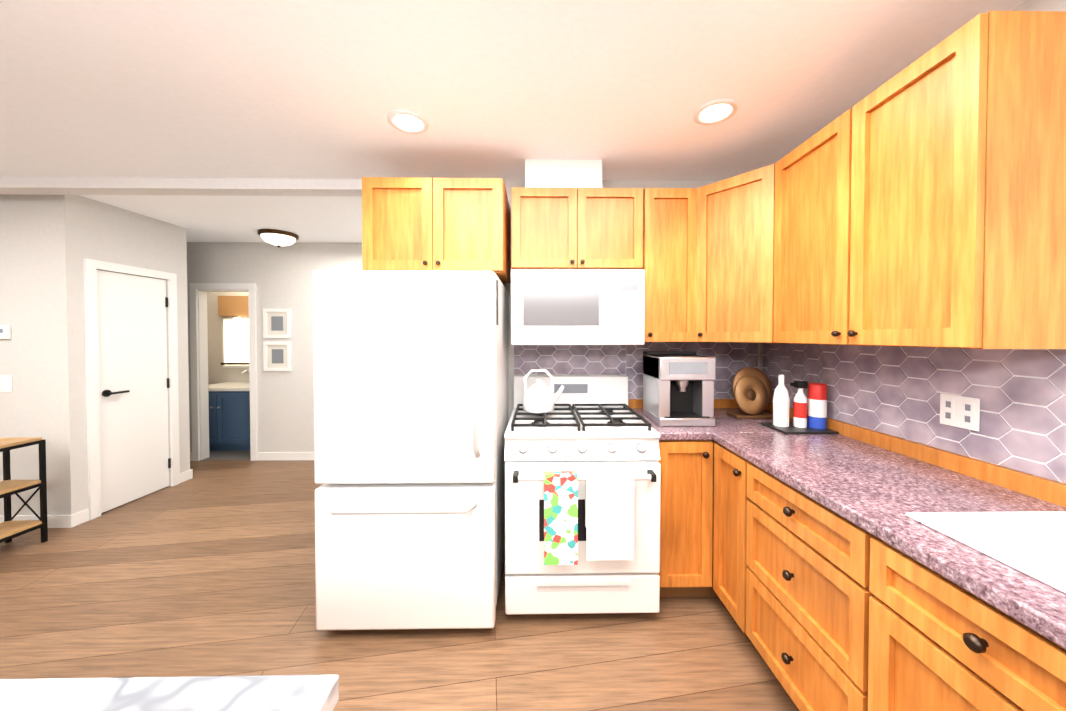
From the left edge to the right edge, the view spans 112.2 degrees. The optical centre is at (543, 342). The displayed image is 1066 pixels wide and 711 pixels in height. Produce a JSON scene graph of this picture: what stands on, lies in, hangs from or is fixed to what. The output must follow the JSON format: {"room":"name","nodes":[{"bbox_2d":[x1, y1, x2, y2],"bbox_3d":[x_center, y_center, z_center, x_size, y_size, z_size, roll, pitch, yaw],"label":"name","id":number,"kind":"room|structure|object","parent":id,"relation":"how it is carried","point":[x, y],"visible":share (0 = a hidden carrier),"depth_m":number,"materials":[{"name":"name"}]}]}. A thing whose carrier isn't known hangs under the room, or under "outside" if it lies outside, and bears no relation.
{"room":"kitchen","nodes":[
{"label":"kitchen","id":0,"kind":"room"},
{"bbox_2d":[0,194,87,514],"bbox_3d":[-4.943,0.132,2.646,2.930,2.460,0.100,0,1,-1],"label":"wall","id":1,"kind":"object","parent":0,"point":[42,356],"visible":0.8,"depth_m":2.62,"materials":[{"name":"grey paint"}]},
{"bbox_2d":[0,325,10,338],"bbox_3d":[-3.933,-0.073,2.595,0.110,0.100,0.023,0,1,-1],"label":"thermostat","id":2,"kind":"object","parent":1,"relation":"attached to","point":[5,331],"visible":1,"depth_m":2.59,"materials":[{"name":"white plastic"}]},
{"bbox_2d":[0,375,11,391],"bbox_3d":[-3.918,0.300,2.607,0.080,0.125,0.011,0,1,-1],"label":"switch plate","id":3,"kind":"object","parent":1,"relation":"attached to","point":[5,383],"visible":1,"depth_m":2.61,"materials":[{"name":"white plastic"}]},
{"bbox_2d":[82,196,189,485],"bbox_3d":[-3.535,0.124,3.117,0.100,2.460,0.800,0,1,-1],"label":"wall","id":4,"kind":"structure","parent":0,"point":[113,234],"depth_m":3.20,"materials":[{"name":"grey paint"}]},
{"bbox_2d":[97,270,170,512],"bbox_3d":[-3.484,0.388,3.063,0.100,1.918,0.545,0,1,-1],"label":"door","id":5,"kind":"structure","parent":4,"relation":"attached to","point":[135,459],"depth_m":3.04,"materials":[{"name":"white painted wood"},{"name":"black metal"}]},
{"bbox_2d":[0,177,361,195],"bbox_3d":[-3.805,-1.060,2.424,5.200,0.070,0.120,0,1,-1],"label":"header beam","id":6,"kind":"structure","parent":0,"point":[170,186],"depth_m":2.39,"materials":[{"name":"paint"}]},
{"bbox_2d":[203,450,250,459],"bbox_3d":[-3.836,1.330,4.487,2.200,0.004,0.870,0,1,-1],"label":"floor","id":7,"kind":"structure","parent":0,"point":[229,454],"depth_m":4.21,"materials":[{"name":"grey tile"}]},
{"bbox_2d":[208,370,249,449],"bbox_3d":[-3.947,0.850,4.599,0.810,0.960,0.617,0,1,-1],"label":"bathroom vanity","id":8,"kind":"object","parent":7,"relation":"on","point":[229,415],"visible":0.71,"depth_m":4.34,"materials":[{"name":"blue wood"}]},
{"bbox_2d":[207,292,248,384],"bbox_3d":[-3.843,0.095,4.952,2.400,2.460,0.100,0,1,-1],"label":"wall","id":9,"kind":"structure","parent":0,"point":[217,373],"depth_m":4.89,"materials":[{"name":"grey paint"}]},
{"bbox_2d":[218,296,248,325],"bbox_3d":[-3.971,-0.422,4.809,0.820,0.402,0.164,0,1,-1],"label":"vanity light","id":10,"kind":"object","parent":9,"relation":"attached to","point":[237,306],"visible":0.42,"depth_m":4.82,"materials":[{"name":"brown glass"}]},
{"bbox_2d":[221,318,248,367],"bbox_3d":[-3.972,0.006,4.878,0.820,0.680,0.039,0,1,-1],"label":"bathroom mirror","id":11,"kind":"object","parent":9,"relation":"attached to","point":[235,346],"visible":0.36,"depth_m":4.88,"materials":[{"name":"white mirror"}]},
{"bbox_2d":[187,242,363,452],"bbox_3d":[-3.770,0.108,4.083,5.320,2.460,0.100,0,1,-1],"label":"wall","id":12,"kind":"structure","parent":0,"point":[281,277],"depth_m":4.04,"materials":[{"name":"grey paint"}]},
{"bbox_2d":[0,258,313,527],"bbox_3d":[-3.819,0.350,3.370,5.200,2.000,1.532,0,1,-1],"label":"trim","id":13,"kind":"structure","parent":12,"relation":"attached to","point":[199,371],"depth_m":3.38,"materials":[{"name":"white wood"}]},
{"bbox_2d":[263,309,290,337],"bbox_3d":[-2.999,-0.211,4.029,0.300,0.330,0.020,0,1,-1],"label":"picture frame","id":14,"kind":"object","parent":12,"relation":"attached to","point":[276,323],"visible":0.92,"depth_m":4.03,"materials":[{"name":"white wood"}]},
{"bbox_2d":[263,342,291,370],"bbox_3d":[-2.999,0.159,4.035,0.300,0.330,0.020,0,1,-1],"label":"picture frame","id":15,"kind":"object","parent":12,"relation":"attached to","point":[277,356],"visible":0.96,"depth_m":4.03,"materials":[{"name":"white wood"}]},
{"bbox_2d":[0,460,798,710],"bbox_3d":[-2.437,1.403,1.924,8.120,0.060,10.100,0,1,-1],"label":"floor","id":16,"kind":"structure","parent":0,"point":[208,569],"depth_m":1.70,"materials":[{"name":"brown wood"}]},
{"bbox_2d":[0,437,47,542],"bbox_3d":[-3.528,1.014,1.976,0.260,0.718,0.950,0,1,-1],"label":"shoe rack","id":17,"kind":"object","parent":16,"relation":"on","point":[10,529],"visible":1,"depth_m":2.42,"materials":[{"name":"black metal"}]},
{"bbox_2d":[0,674,338,710],"bbox_3d":[-1.250,0.950,-0.226,1.930,0.915,1.480,0,1,-1],"label":"kitchen island","id":18,"kind":"object","parent":16,"relation":"on","point":[266,693],"visible":1,"depth_m":0.49,"materials":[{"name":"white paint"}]},
{"bbox_2d":[312,270,507,630],"bbox_3d":[-0.644,0.517,2.001,0.829,1.710,0.859,0,1,-1],"label":"fridge","id":19,"kind":"object","parent":16,"relation":"on","point":[410,378],"visible":1,"depth_m":1.64,"materials":[{"name":"white metal"}]},
{"bbox_2d":[504,376,660,614],"bbox_3d":[0.185,0.801,2.036,0.764,1.140,0.774,0,1,-1],"label":"stove","id":20,"kind":"object","parent":16,"relation":"on","point":[582,494],"visible":0.9,"depth_m":1.73,"materials":[{"name":"white metal"}]},
{"bbox_2d":[523,370,563,412],"bbox_3d":[-0.001,0.282,2.112,0.248,0.242,0.190,0,1,-1],"label":"kettle","id":21,"kind":"object","parent":20,"relation":"on","point":[538,397],"visible":1,"depth_m":2.06,"materials":[{"name":"white metal"}]},
{"bbox_2d":[658,439,715,596],"bbox_3d":[0.725,0.933,2.109,0.310,0.875,0.701,0,1,-1],"label":"base cabinet","id":22,"kind":"object","parent":16,"relation":"on","point":[684,462],"depth_m":1.84,"materials":[{"name":"brown wood"}]},
{"bbox_2d":[630,407,792,438],"bbox_3d":[1.032,0.474,2.140,0.929,0.039,0.634,0,1,-1],"label":"countertop","id":23,"kind":"structure","parent":22,"relation":"on","point":[723,422],"depth_m":1.92,"materials":[{"name":"pink stone"}]},
{"bbox_2d":[643,351,715,425],"bbox_3d":[0.778,0.257,2.092,0.305,0.395,0.323,0,1,-1],"label":"coffee maker","id":24,"kind":"object","parent":23,"relation":"on","point":[678,388],"visible":0.98,"depth_m":1.96,"materials":[{"name":"silver metal"}]},
{"bbox_2d":[727,367,772,418],"bbox_3d":[1.269,0.302,2.167,0.282,0.302,0.132,0,1,-1],"label":"decorative plate","id":25,"kind":"object","parent":23,"relation":"on","point":[752,390],"visible":1,"depth_m":2.15,"materials":[{"name":"brown wood"}]},
{"bbox_2d":[708,443,743,632],"bbox_3d":[1.158,0.939,1.701,0.691,0.875,0.318,0,1,-1],"label":"base cabinet","id":26,"kind":"object","parent":16,"relation":"on","point":[725,468],"depth_m":1.71,"materials":[{"name":"brown wood"}]},
{"bbox_2d":[736,451,931,710],"bbox_3d":[1.190,0.946,1.298,0.639,0.875,0.615,0,1,-1],"label":"base cabinet","id":27,"kind":"object","parent":16,"relation":"on","point":[849,567],"depth_m":1.18,"materials":[{"name":"brown wood"}]},
{"bbox_2d":[712,431,1065,538],"bbox_3d":[1.186,0.486,1.384,0.644,0.039,0.881,0,1,-1],"label":"countertop","id":28,"kind":"structure","parent":27,"relation":"on","point":[891,495],"depth_m":1.18,"materials":[{"name":"pink stone"}]},
{"bbox_2d":[860,591,1065,710],"bbox_3d":[1.199,1.043,0.702,0.639,0.700,0.580,0,1,-1],"label":"base cabinet","id":29,"kind":"object","parent":16,"relation":"on","point":[916,655],"depth_m":0.81,"materials":[{"name":"brown wood"}]},
{"bbox_2d":[928,591,1065,686],"bbox_3d":[1.234,0.669,0.552,0.416,0.012,0.786,0,1,-1],"label":"drawer front","id":30,"kind":"structure","parent":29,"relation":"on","point":[1012,647],"depth_m":0.69,"materials":[{"name":"orange wood"}]},
{"bbox_2d":[0,0,1025,242],"bbox_3d":[-2.437,-1.116,1.883,8.120,0.060,10.100,0,1,-1],"label":"ceiling","id":31,"kind":"structure","parent":0,"point":[623,90],"depth_m":1.51,"materials":[{"name":"paint"}]},
{"bbox_2d":[258,229,298,246],"bbox_3d":[-2.724,-1.044,3.680,0.340,0.141,0.340,0,1,-1],"label":"flush-mount ceiling light","id":32,"kind":"object","parent":31,"relation":"attached to","point":[278,238],"visible":1,"depth_m":3.59,"materials":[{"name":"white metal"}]},
{"bbox_2d":[388,110,428,133],"bbox_3d":[-0.665,-1.079,1.760,0.190,0.008,0.190,0,1,-1],"label":"recessed light","id":33,"kind":"object","parent":31,"relation":"in","point":[407,121],"visible":1,"depth_m":1.75,"materials":[{"name":"white"}]},
{"bbox_2d":[525,159,601,188],"bbox_3d":[0.117,-0.998,2.276,0.460,0.185,0.286,0,1,-1],"label":"box","id":34,"kind":"object","parent":31,"relation":"attached to","point":[556,173],"visible":0.57,"depth_m":2.13,"materials":[{"name":"white cardboard"}]},
{"bbox_2d":[693,99,737,124],"bbox_3d":[0.806,-1.078,1.682,0.190,0.008,0.190,0,1,-1],"label":"recessed light","id":35,"kind":"object","parent":31,"relation":"in","point":[715,111],"visible":1,"depth_m":1.68,"materials":[{"name":"white"}]},
{"bbox_2d":[503,180,760,422],"bbox_3d":[0.144,0.134,2.502,2.700,2.460,0.120,0,1,-1],"label":"wall","id":36,"kind":"structure","parent":0,"point":[509,184],"depth_m":2.43,"materials":[{"name":"grey paint"}]},
{"bbox_2d":[362,177,509,283],"bbox_3d":[-0.607,-0.646,2.180,0.768,0.510,0.469,0,1,-1],"label":"upper cabinet","id":37,"kind":"object","parent":36,"relation":"attached to","point":[409,224],"depth_m":1.96,"materials":[{"name":"brown wood"}]},
{"bbox_2d":[514,345,625,374],"bbox_3d":[0.179,0.117,2.439,0.762,0.206,0.006,0,1,-1],"label":"tile backsplash","id":38,"kind":"structure","parent":36,"relation":"attached to","point":[578,359],"depth_m":2.44,"materials":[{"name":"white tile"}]},
{"bbox_2d":[511,187,633,268],"bbox_3d":[0.193,-0.667,2.251,0.770,0.470,0.349,0,1,-1],"label":"upper cabinet","id":39,"kind":"object","parent":36,"relation":"attached to","point":[552,228],"depth_m":2.09,"materials":[{"name":"brown wood"}]},
{"bbox_2d":[511,269,644,344],"bbox_3d":[0.193,-0.202,2.215,0.762,0.430,0.436,0,1,-1],"label":"microwave","id":40,"kind":"object","parent":39,"relation":"attached to","point":[577,306],"visible":1,"depth_m":2.03,"materials":[{"name":"white metal"}]},
{"bbox_2d":[634,188,689,341],"bbox_3d":[0.733,-0.452,2.242,0.418,0.900,0.392,0,1,-1],"label":"upper cabinet","id":41,"kind":"object","parent":36,"relation":"attached to","point":[661,215],"depth_m":2.10,"materials":[{"name":"brown wood"}]},
{"bbox_2d":[628,399,737,406],"bbox_3d":[1.017,0.420,2.446,0.909,0.060,0.020,0,1,-1],"label":"backsplash","id":42,"kind":"structure","parent":36,"relation":"attached to","point":[631,402],"depth_m":2.44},
{"bbox_2d":[626,342,757,398],"bbox_3d":[1.017,0.192,2.452,0.905,0.391,0.006,0,1,-1],"label":"tile backsplash","id":43,"kind":"structure","parent":36,"relation":"attached to","point":[732,359],"depth_m":2.45,"materials":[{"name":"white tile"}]},
{"bbox_2d":[761,0,1065,483],"bbox_3d":[1.596,0.178,-0.251,0.120,2.460,5.670,0,1,-1],"label":"wall","id":44,"kind":"structure","parent":0,"point":[1043,5],"depth_m":1.10,"materials":[{"name":"grey paint"}]},
{"bbox_2d":[690,164,773,342],"bbox_3d":[1.169,-0.449,2.090,0.655,0.900,0.708,0,1,-1],"label":"upper cabinet","id":45,"kind":"object","parent":44,"relation":"attached to","point":[732,219],"depth_m":1.95,"materials":[{"name":"brown wood"}]},
{"bbox_2d":[763,343,1065,483],"bbox_3d":[1.511,0.213,1.134,0.006,0.391,2.600,0,1,-1],"label":"tile backsplash","id":46,"kind":"structure","parent":44,"relation":"attached to","point":[1020,394],"depth_m":1.33,"materials":[{"name":"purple tile"}]},
{"bbox_2d":[940,393,979,431],"bbox_3d":[1.500,0.251,1.294,0.008,0.115,0.120,0,1,-1],"label":"electrical outlet plate","id":47,"kind":"object","parent":46,"relation":"attached to","point":[963,412],"visible":1,"depth_m":1.29,"materials":[{"name":"white plastic"}]},
{"bbox_2d":[764,402,1065,578],"bbox_3d":[1.275,0.537,0.838,0.482,0.243,3.246,0,1,-1],"label":"backsplash","id":48,"kind":"structure","parent":44,"relation":"attached to","point":[1042,542],"depth_m":1.03,"materials":[{"name":"orange wood"}]},
{"bbox_2d":[770,11,1065,348],"bbox_3d":[1.313,-0.438,1.406,0.387,0.900,0.891,0,1,-1],"label":"upper cabinet","id":49,"kind":"object","parent":44,"relation":"attached to","point":[920,201],"depth_m":1.06,"materials":[{"name":"brown wood"}]},
{"bbox_2d":[928,519,1065,678],"bbox_3d":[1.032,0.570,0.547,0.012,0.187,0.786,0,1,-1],"label":"countertop","id":50,"kind":"structure","parent":0,"relation":"attached to","point":[1024,603],"depth_m":0.71,"materials":[{"name":"pink stone"}]}
]}

